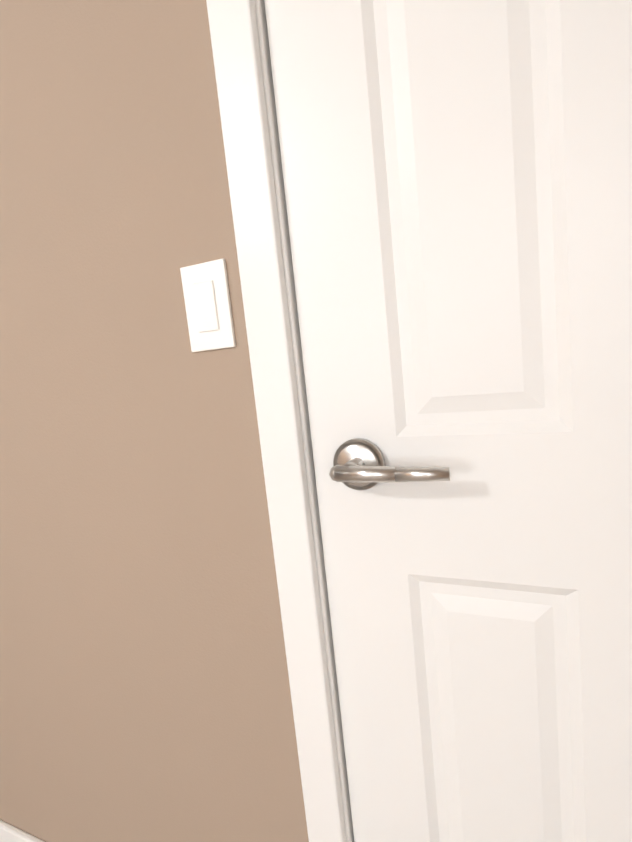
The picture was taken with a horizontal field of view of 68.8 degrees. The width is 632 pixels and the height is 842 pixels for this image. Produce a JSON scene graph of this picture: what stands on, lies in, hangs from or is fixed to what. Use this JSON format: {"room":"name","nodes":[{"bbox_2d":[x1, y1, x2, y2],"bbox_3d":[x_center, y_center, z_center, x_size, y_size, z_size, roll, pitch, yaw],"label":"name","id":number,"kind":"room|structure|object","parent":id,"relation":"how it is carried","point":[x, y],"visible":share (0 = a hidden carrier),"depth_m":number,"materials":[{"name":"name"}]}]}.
{"room":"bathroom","nodes":[
{"label":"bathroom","id":0,"kind":"room"},
{"bbox_2d":[0,0,308,841],"bbox_3d":[-0.504,-0.250,1.203,3.597,2.440,0.777,-3,8,24],"label":"wall","id":1,"kind":"structure","parent":0,"point":[144,688],"depth_m":0.73,"materials":[{"name":"paint"}]},
{"bbox_2d":[0,820,44,841],"bbox_3d":[-0.596,0.977,1.033,3.490,0.085,0.026,-3,8,24],"label":"baseboard","id":2,"kind":"structure","parent":1,"relation":"attached to","point":[9,833],"depth_m":1.06,"materials":[{"name":"white wood"}]},
{"bbox_2d":[180,259,235,351],"bbox_3d":[-0.149,-0.156,0.630,0.072,0.116,0.010,-3,8,24],"label":"light switch","id":3,"kind":"object","parent":1,"relation":"attached to","point":[208,305],"visible":1,"depth_m":0.62,"materials":[{"name":"white plastic"}]},
{"bbox_2d":[206,0,353,841],"bbox_3d":[0.331,-0.074,0.506,0.844,2.102,0.152,-3,8,24],"label":"door frame","id":4,"kind":"structure","parent":1,"relation":"attached to","point":[243,67],"depth_m":0.60,"materials":[{"name":"white"}]},
{"bbox_2d":[264,0,631,841],"bbox_3d":[0.321,-0.037,0.479,0.712,2.015,0.035,-3,8,24],"label":"closet door","id":5,"kind":"structure","parent":1,"relation":"in","point":[458,186],"depth_m":0.53,"materials":[{"name":"white wood"}]},
{"bbox_2d":[329,438,449,489],"bbox_3d":[0.083,0.057,0.546,0.152,0.066,0.063,-3,8,24],"label":"door handle","id":6,"kind":"object","parent":5,"relation":"attached to","point":[358,463],"visible":1,"depth_m":0.54,"materials":[{"name":"silver metal"}]}
]}

